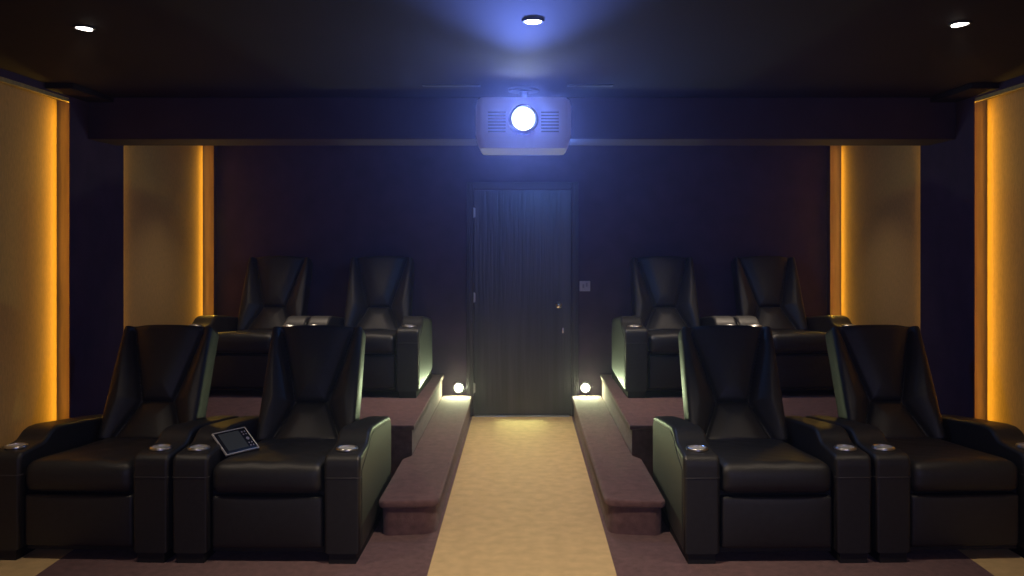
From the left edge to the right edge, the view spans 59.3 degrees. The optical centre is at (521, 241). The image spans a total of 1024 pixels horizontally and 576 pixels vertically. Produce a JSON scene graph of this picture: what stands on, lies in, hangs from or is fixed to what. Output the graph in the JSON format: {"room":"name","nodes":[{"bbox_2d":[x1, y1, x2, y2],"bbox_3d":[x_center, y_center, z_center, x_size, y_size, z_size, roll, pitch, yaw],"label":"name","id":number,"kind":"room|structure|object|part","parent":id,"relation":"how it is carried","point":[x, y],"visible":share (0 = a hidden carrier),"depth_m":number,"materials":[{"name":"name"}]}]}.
{"room":"home theater","nodes":[
{"label":"home theater","id":0,"kind":"room"},
{"bbox_2d":[0,68,216,417],"bbox_3d":[-2.875,0.320,3.210,0.350,2.440,9.520,0,0,0],"label":"wall","id":1,"kind":"structure","parent":0,"point":[96,168],"depth_m":5.68,"materials":[{"name":"paint"}]},
{"bbox_2d":[0,82,56,447],"bbox_3d":[-2.861,0.332,3.018,0.187,2.376,4.795,0,0,0],"label":"wall panel","id":2,"kind":"object","parent":1,"relation":"attached to","point":[28,119],"visible":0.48,"depth_m":5.06,"materials":[{"name":"yellow fabric"}]},
{"bbox_2d":[0,76,68,102],"bbox_3d":[-2.717,-0.849,3.020,0.022,0.021,4.840,0,0,0],"label":"trim","id":3,"kind":"structure","parent":1,"relation":"attached to","point":[2,79],"depth_m":4.99,"materials":[{"name":"brown wood"}]},
{"bbox_2d":[57,100,68,419],"bbox_3d":[-2.833,0.341,5.446,0.253,2.399,0.011,0,0,0],"label":"trim","id":4,"kind":"structure","parent":1,"relation":"attached to","point":[62,106],"depth_m":5.44,"materials":[{"name":"brown wood"}]},
{"bbox_2d":[45,83,113,101],"bbox_3d":[-2.619,-0.884,5.345,0.159,0.032,0.510,0,0,0],"label":"trim","id":5,"kind":"structure","parent":1,"relation":"attached to","point":[73,90],"depth_m":5.26,"materials":[{"name":"paint"}]},
{"bbox_2d":[124,146,202,327],"bbox_3d":[-2.861,0.332,7.013,0.187,2.376,1.765,0,0,0],"label":"wall panel","id":6,"kind":"object","parent":1,"relation":"attached to","point":[163,185],"visible":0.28,"depth_m":6.93,"materials":[{"name":"yellow fabric"}]},
{"bbox_2d":[203,146,213,314],"bbox_3d":[-2.833,0.341,7.945,0.253,2.399,0.050,0,0,0],"label":"trim","id":7,"kind":"structure","parent":1,"relation":"attached to","point":[208,151],"depth_m":7.92,"materials":[{"name":"brown wood"}]},
{"bbox_2d":[88,97,955,145],"bbox_3d":[0.000,-0.770,5.790,5.400,0.260,0.380,0,0,0],"label":"beam","id":8,"kind":"structure","parent":1,"relation":"attached to","point":[125,121],"depth_m":5.60,"materials":[{"name":"paint"}]},
{"bbox_2d":[0,0,1023,96],"bbox_3d":[0.000,-0.950,3.260,6.100,0.100,9.620,0,0,0],"label":"ceiling","id":9,"kind":"structure","parent":0,"point":[136,48],"depth_m":4.12,"materials":[{"name":"paint"}]},
{"bbox_2d":[72,25,95,30],"bbox_3d":[-1.837,-0.896,3.775,0.092,0.017,0.092,0,0,0],"label":"recessed light","id":10,"kind":"object","parent":9,"relation":"in","point":[76,27],"visible":1,"depth_m":3.76,"materials":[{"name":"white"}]},
{"bbox_2d":[422,84,479,86],"bbox_3d":[-0.405,-0.896,5.160,0.330,0.008,0.060,0,0,0],"label":"ceiling vent","id":11,"kind":"object","parent":9,"relation":"in","point":[423,85],"visible":1,"depth_m":5.14,"materials":[{"name":"black metal"}]},
{"bbox_2d":[476,86,570,154],"bbox_3d":[0.008,-0.715,5.268,0.544,0.370,0.465,0,0,0],"label":"projector","id":12,"kind":"object","parent":9,"relation":"attached to","point":[523,124],"visible":1,"depth_m":5.08,"materials":[{"name":"grey plastic"}]},
{"bbox_2d":[488,112,505,131],"bbox_3d":[-0.142,-0.678,5.080,0.100,0.116,0.007,0,0,0],"label":"vent grille","id":13,"kind":"object","parent":12,"relation":"attached to","point":[496,120],"depth_m":5.08,"materials":[{"name":"white plastic"}]},
{"bbox_2d":[541,112,558,131],"bbox_3d":[0.158,-0.678,5.080,0.100,0.116,0.007,0,0,0],"label":"vent grille","id":14,"kind":"object","parent":12,"relation":"attached to","point":[549,120],"depth_m":5.08,"materials":[{"name":"white plastic"}]},
{"bbox_2d":[522,18,543,24],"bbox_3d":[0.045,-0.895,3.654,0.092,0.010,0.092,0,0,0],"label":"recessed light","id":15,"kind":"object","parent":9,"relation":"in","point":[532,21],"visible":1,"depth_m":3.64,"materials":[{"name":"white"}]},
{"bbox_2d":[567,84,612,86],"bbox_3d":[0.390,-0.896,5.160,0.260,0.008,0.060,0,0,0],"label":"ceiling vent","id":16,"kind":"object","parent":9,"relation":"in","point":[568,85],"visible":1,"depth_m":5.14,"materials":[{"name":"black metal"}]},
{"bbox_2d":[948,21,971,26],"bbox_3d":[1.803,-0.896,3.705,0.092,0.017,0.092,0,0,0],"label":"recessed light","id":17,"kind":"object","parent":9,"relation":"in","point":[957,23],"visible":1,"depth_m":3.69,"materials":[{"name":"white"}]},
{"bbox_2d":[0,416,1023,575],"bbox_3d":[0.000,1.580,3.260,6.100,0.080,9.620,0,0,0],"label":"floor","id":18,"kind":"structure","parent":0,"point":[522,499],"depth_m":4.46,"materials":[{"name":"beige carpet"}]},
{"bbox_2d":[0,325,237,562],"bbox_3d":[-2.122,1.015,4.893,0.912,1.050,1.132,0,0,3],"label":"recliner","id":19,"kind":"object","parent":18,"relation":"on","point":[104,481],"visible":0.95,"depth_m":4.38,"materials":[{"name":"black leather"}]},
{"bbox_3d":[-2.489,1.223,4.878,0.176,0.534,1.060,0,0,3],"label":"armrest","id":20,"kind":"part","parent":19,"relation":"part of","materials":[{"name":"black leather"}]},
{"bbox_2d":[26,437,157,491],"bbox_3d":[-2.129,1.158,4.750,0.544,0.204,0.842,0,0,3],"label":"seat cushion","id":21,"kind":"object","parent":19,"relation":"on","point":[66,464],"depth_m":4.36,"materials":[{"name":"black leather"}]},
{"bbox_3d":[-2.105,0.827,5.248,0.557,0.674,0.422,0,0,3],"label":"backrest","id":22,"kind":"part","parent":19,"relation":"part of","materials":[{"name":"black leather"}]},
{"bbox_3d":[-1.681,1.224,4.842,0.005,0.483,1.005,0,0,2],"label":"panel","id":23,"kind":"part","parent":19,"relation":"part of","materials":[{"name":"black leather"}]},
{"bbox_3d":[-1.758,1.223,4.843,0.176,0.534,1.060,0,0,3],"label":"armrest","id":24,"kind":"part","parent":19,"relation":"part of","materials":[{"name":"black leather"}]},
{"bbox_2d":[172,325,390,563],"bbox_3d":[-1.216,1.015,4.865,0.912,1.050,1.132,0,0,1],"label":"recliner","id":25,"kind":"object","parent":18,"relation":"on","point":[319,473],"visible":1,"depth_m":4.36,"materials":[{"name":"black leather"}]},
{"bbox_3d":[-1.582,1.223,4.838,0.176,0.534,1.060,0,0,1],"label":"armrest","id":26,"kind":"part","parent":25,"relation":"part of","materials":[{"name":"black leather"}]},
{"bbox_2d":[211,427,258,456],"bbox_3d":[-1.462,1.019,4.594,0.118,0.109,0.216,0,0,30],"label":"remote","id":27,"kind":"object","parent":25,"relation":"on","point":[231,442],"visible":1,"depth_m":4.58,"materials":[{"name":"black plastic"}]},
{"bbox_2d":[213,438,336,492],"bbox_3d":[-1.218,1.158,4.721,0.544,0.204,0.842,0,0,1],"label":"seat cushion","id":28,"kind":"object","parent":25,"relation":"on","point":[279,465],"depth_m":4.32,"materials":[{"name":"black leather"}]},
{"bbox_3d":[-1.210,0.827,5.220,0.557,0.674,0.422,0,0,1],"label":"backrest","id":29,"kind":"part","parent":25,"relation":"part of","materials":[{"name":"black leather"}]},
{"bbox_3d":[-0.851,1.223,4.826,0.176,0.534,1.060,0,0,1],"label":"armrest","id":30,"kind":"part","parent":25,"relation":"part of","materials":[{"name":"black leather"}]},
{"bbox_3d":[-0.774,1.224,4.828,0.004,0.483,1.005,0,0,0],"label":"panel","id":31,"kind":"part","parent":25,"relation":"part of","materials":[{"name":"black leather"}]},
{"bbox_2d":[205,374,443,478],"bbox_3d":[-1.694,1.355,6.859,2.009,0.370,2.219,0,0,0],"label":"platform","id":32,"kind":"object","parent":18,"relation":"on","point":[409,417],"visible":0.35,"depth_m":6.40,"materials":[{"name":"carpet"}]},
{"bbox_2d":[190,256,312,391],"bbox_3d":[-2.122,0.645,7.338,0.912,1.050,1.132,0,0,3],"label":"recliner","id":33,"kind":"object","parent":32,"relation":"on","point":[276,289],"visible":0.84,"depth_m":7.53,"materials":[{"name":"black leather"}]},
{"bbox_3d":[-2.489,0.853,7.323,0.176,0.534,1.060,0,0,3],"label":"armrest","id":34,"kind":"part","parent":33,"relation":"part of","materials":[{"name":"black leather"}]},
{"bbox_2d":[216,329,271,352],"bbox_3d":[-2.129,0.788,7.195,0.544,0.204,0.842,0,0,3],"label":"seat cushion","id":35,"kind":"object","parent":33,"relation":"on","point":[230,340],"depth_m":6.78,"materials":[{"name":"black leather"}]},
{"bbox_3d":[-2.105,0.457,7.693,0.557,0.674,0.422,0,0,3],"label":"backrest","id":36,"kind":"part","parent":33,"relation":"part of","materials":[{"name":"black leather"}]},
{"bbox_3d":[-1.758,0.853,7.288,0.176,0.534,1.060,0,0,3],"label":"armrest","id":37,"kind":"part","parent":33,"relation":"part of","materials":[{"name":"black leather"}]},
{"bbox_2d":[308,256,431,397],"bbox_3d":[-1.216,0.645,7.310,0.912,1.050,1.132,0,0,1],"label":"recliner","id":38,"kind":"object","parent":32,"relation":"on","point":[379,300],"visible":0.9,"depth_m":7.44,"materials":[{"name":"black leather"}]},
{"bbox_3d":[-1.582,0.853,7.283,0.176,0.534,1.060,0,0,1],"label":"armrest","id":39,"kind":"part","parent":38,"relation":"part of","materials":[{"name":"black leather"}]},
{"bbox_3d":[-1.210,0.457,7.665,0.557,0.674,0.422,0,0,1],"label":"backrest","id":40,"kind":"part","parent":38,"relation":"part of","materials":[{"name":"black leather"}]},
{"bbox_2d":[364,330,395,353],"bbox_3d":[-1.218,0.788,7.166,0.544,0.204,0.842,0,0,1],"label":"seat cushion","id":41,"kind":"object","parent":38,"relation":"on","point":[377,341],"depth_m":6.76,"materials":[{"name":"black leather"}]},
{"bbox_3d":[-0.851,0.853,7.271,0.176,0.534,1.060,0,0,1],"label":"armrest","id":42,"kind":"part","parent":38,"relation":"part of","materials":[{"name":"black leather"}]},
{"bbox_3d":[-0.774,0.854,7.273,0.004,0.483,1.005,0,0,0],"label":"panel","id":43,"kind":"part","parent":38,"relation":"part of","materials":[{"name":"black leather"}]},
{"bbox_2d":[379,395,471,535],"bbox_3d":[-0.597,1.448,6.334,0.317,0.185,3.267,0,0,0],"label":"step","id":44,"kind":"structure","parent":18,"relation":"on","point":[412,502],"depth_m":5.27,"materials":[{"name":"carpet"}]},
{"bbox_2d":[572,395,664,535],"bbox_3d":[0.597,1.448,6.334,0.317,0.185,3.267,0,0,0],"label":"step","id":45,"kind":"structure","parent":18,"relation":"on","point":[631,502],"depth_m":5.27,"materials":[{"name":"carpet"}]},
{"bbox_2d":[600,374,838,478],"bbox_3d":[1.694,1.355,6.859,2.009,0.370,2.219,0,0,0],"label":"platform","id":46,"kind":"object","parent":18,"relation":"on","point":[633,417],"visible":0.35,"depth_m":6.40,"materials":[{"name":"carpet"}]},
{"bbox_2d":[612,256,735,397],"bbox_3d":[1.216,0.645,7.310,0.912,1.050,1.132,0,0,-1],"label":"recliner","id":47,"kind":"object","parent":46,"relation":"on","point":[664,300],"visible":0.77,"depth_m":7.47,"materials":[{"name":"black leather"}]},
{"bbox_3d":[0.774,0.854,7.272,0.005,0.483,1.005,0,0,0],"label":"panel","id":48,"kind":"part","parent":47,"relation":"part of","materials":[{"name":"black leather"}]},
{"bbox_3d":[0.851,0.853,7.271,0.176,0.534,1.060,0,0,-1],"label":"armrest","id":49,"kind":"part","parent":47,"relation":"part of","materials":[{"name":"black leather"}]},
{"bbox_2d":[648,330,679,353],"bbox_3d":[1.218,0.788,7.166,0.544,0.204,0.842,0,0,-1],"label":"seat cushion","id":50,"kind":"object","parent":47,"relation":"on","point":[659,341],"depth_m":6.76,"materials":[{"name":"black leather"}]},
{"bbox_3d":[1.210,0.457,7.665,0.557,0.674,0.422,0,0,-1],"label":"backrest","id":51,"kind":"part","parent":47,"relation":"part of","materials":[{"name":"black leather"}]},
{"bbox_3d":[1.582,0.853,7.283,0.176,0.534,1.060,0,0,-1],"label":"armrest","id":52,"kind":"part","parent":47,"relation":"part of","materials":[{"name":"black leather"}]},
{"bbox_2d":[731,256,853,391],"bbox_3d":[2.122,0.645,7.338,0.912,1.050,1.132,0,0,-3],"label":"recliner","id":53,"kind":"object","parent":46,"relation":"on","point":[767,289],"visible":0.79,"depth_m":7.53,"materials":[{"name":"black leather"}]},
{"bbox_3d":[1.758,0.853,7.288,0.176,0.534,1.060,0,0,-3],"label":"armrest","id":54,"kind":"part","parent":53,"relation":"part of","materials":[{"name":"black leather"}]},
{"bbox_3d":[2.105,0.457,7.693,0.557,0.674,0.422,0,0,-3],"label":"backrest","id":55,"kind":"part","parent":53,"relation":"part of","materials":[{"name":"black leather"}]},
{"bbox_2d":[771,329,827,352],"bbox_3d":[2.129,0.788,7.195,0.544,0.204,0.842,0,0,-3],"label":"seat cushion","id":56,"kind":"object","parent":53,"relation":"on","point":[785,340],"depth_m":6.78,"materials":[{"name":"black leather"}]},
{"bbox_3d":[2.489,0.853,7.323,0.176,0.534,1.060,0,0,-3],"label":"armrest","id":57,"kind":"part","parent":53,"relation":"part of","materials":[{"name":"black leather"}]},
{"bbox_2d":[653,325,871,563],"bbox_3d":[1.216,1.015,4.865,0.912,1.050,1.132,0,0,-1],"label":"recliner","id":58,"kind":"object","parent":18,"relation":"on","point":[737,473],"visible":1,"depth_m":4.36,"materials":[{"name":"black leather"}]},
{"bbox_3d":[0.774,1.224,4.827,0.005,0.483,1.005,0,0,0],"label":"panel","id":59,"kind":"part","parent":58,"relation":"part of","materials":[{"name":"black leather"}]},
{"bbox_3d":[0.851,1.223,4.826,0.176,0.534,1.060,0,0,-1],"label":"armrest","id":60,"kind":"part","parent":58,"relation":"part of","materials":[{"name":"black leather"}]},
{"bbox_3d":[1.210,0.827,5.220,0.557,0.674,0.422,0,0,-1],"label":"backrest","id":61,"kind":"part","parent":58,"relation":"part of","materials":[{"name":"black leather"}]},
{"bbox_2d":[707,438,830,492],"bbox_3d":[1.218,1.158,4.721,0.544,0.204,0.842,0,0,-1],"label":"seat cushion","id":62,"kind":"object","parent":58,"relation":"on","point":[744,465],"depth_m":4.33,"materials":[{"name":"black leather"}]},
{"bbox_3d":[1.582,1.223,4.838,0.176,0.534,1.060,0,0,-1],"label":"armrest","id":63,"kind":"part","parent":58,"relation":"part of","materials":[{"name":"black leather"}]},
{"bbox_2d":[806,325,1023,562],"bbox_3d":[2.122,1.015,4.893,0.912,1.050,1.132,0,0,-3],"label":"recliner","id":64,"kind":"object","parent":18,"relation":"on","point":[939,481],"visible":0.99,"depth_m":4.46,"materials":[{"name":"black leather"}]},
{"bbox_3d":[1.758,1.223,4.843,0.176,0.534,1.060,0,0,-3],"label":"armrest","id":65,"kind":"part","parent":64,"relation":"part of","materials":[{"name":"black leather"}]},
{"bbox_3d":[1.681,1.224,4.842,0.004,0.483,1.005,0,0,-1],"label":"panel","id":66,"kind":"part","parent":64,"relation":"part of","materials":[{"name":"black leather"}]},
{"bbox_3d":[2.105,0.827,5.248,0.557,0.674,0.422,0,0,-3],"label":"backrest","id":67,"kind":"part","parent":64,"relation":"part of","materials":[{"name":"black leather"}]},
{"bbox_2d":[886,437,1017,491],"bbox_3d":[2.129,1.158,4.750,0.544,0.204,0.842,0,0,-3],"label":"seat cushion","id":68,"kind":"object","parent":64,"relation":"on","point":[935,464],"depth_m":4.36,"materials":[{"name":"black leather"}]},
{"bbox_3d":[2.489,1.223,4.878,0.176,0.534,1.060,0,0,-3],"label":"armrest","id":69,"kind":"part","parent":64,"relation":"part of","materials":[{"name":"black leather"}]},
{"bbox_2d":[217,146,826,415],"bbox_3d":[0.000,0.320,8.020,6.100,2.440,0.100,0,0,0],"label":"wall","id":70,"kind":"structure","parent":0,"point":[330,206],"depth_m":7.97,"materials":[{"name":"paint"}]},
{"bbox_2d":[453,382,464,393],"bbox_3d":[-0.560,1.290,7.957,0.104,0.104,0.026,0,0,0],"label":"step light","id":71,"kind":"object","parent":70,"relation":"attached to","point":[458,387],"visible":1,"depth_m":7.96,"materials":[{"name":"silver metal"}]},
{"bbox_2d":[467,182,577,416],"bbox_3d":[0.004,0.505,7.926,0.987,2.070,0.085,0,0,0],"label":"door","id":72,"kind":"structure","parent":70,"relation":"in","point":[522,245],"depth_m":7.95,"materials":[{"name":"brown wood"}]},
{"bbox_3d":[0.325,0.555,7.918,0.060,0.060,0.068,0,0,0],"label":"knob","id":73,"kind":"part","parent":72,"relation":"part of","materials":[{"name":"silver metal"}]},
{"bbox_2d":[579,281,589,290],"bbox_3d":[0.556,0.390,7.963,0.096,0.092,0.015,0,0,0],"label":"light switch","id":74,"kind":"object","parent":70,"relation":"attached to","point":[583,285],"visible":1,"depth_m":7.96,"materials":[{"name":"grey plastic"}]},
{"bbox_2d":[579,382,590,393],"bbox_3d":[0.560,1.290,7.957,0.104,0.104,0.026,0,0,0],"label":"step light","id":75,"kind":"object","parent":70,"relation":"attached to","point":[585,387],"visible":1,"depth_m":7.96,"materials":[{"name":"silver metal"}]},
{"bbox_2d":[827,75,1023,417],"bbox_3d":[2.875,0.320,3.210,0.350,2.440,9.520,0,0,0],"label":"wall","id":76,"kind":"structure","parent":0,"point":[947,168],"depth_m":5.68,"materials":[{"name":"paint"}]},
{"bbox_2d":[830,146,840,314],"bbox_3d":[2.833,0.341,7.945,0.253,2.399,0.050,0,0,0],"label":"trim","id":77,"kind":"structure","parent":76,"relation":"attached to","point":[835,151],"depth_m":7.92,"materials":[{"name":"brown wood"}]},
{"bbox_2d":[841,146,919,327],"bbox_3d":[2.861,0.332,7.013,0.187,2.376,1.765,0,0,0],"label":"wall panel","id":78,"kind":"object","parent":76,"relation":"attached to","point":[880,185],"visible":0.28,"depth_m":6.93,"materials":[{"name":"yellow fabric"}]},
{"bbox_2d":[930,83,998,101],"bbox_3d":[2.619,-0.884,5.345,0.159,0.032,0.510,0,0,0],"label":"trim","id":79,"kind":"structure","parent":76,"relation":"attached to","point":[970,90],"depth_m":5.26,"materials":[{"name":"paint"}]},
{"bbox_2d":[975,100,986,419],"bbox_3d":[2.833,0.341,5.446,0.253,2.399,0.011,0,0,0],"label":"trim","id":80,"kind":"structure","parent":76,"relation":"attached to","point":[981,106],"depth_m":5.44,"materials":[{"name":"brown wood"}]},
{"bbox_2d":[975,83,1023,102],"bbox_3d":[2.717,-0.849,3.020,0.022,0.021,4.840,0,0,0],"label":"trim","id":81,"kind":"structure","parent":76,"relation":"attached to","point":[1019,86],"depth_m":5.10,"materials":[{"name":"brown wood"}]},
{"bbox_2d":[987,88,1023,433],"bbox_3d":[2.861,0.332,3.018,0.187,2.376,4.795,0,0,0],"label":"wall panel","id":82,"kind":"object","parent":76,"relation":"attached to","point":[1005,112],"visible":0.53,"depth_m":5.19,"materials":[{"name":"yellow fabric"}]}
]}

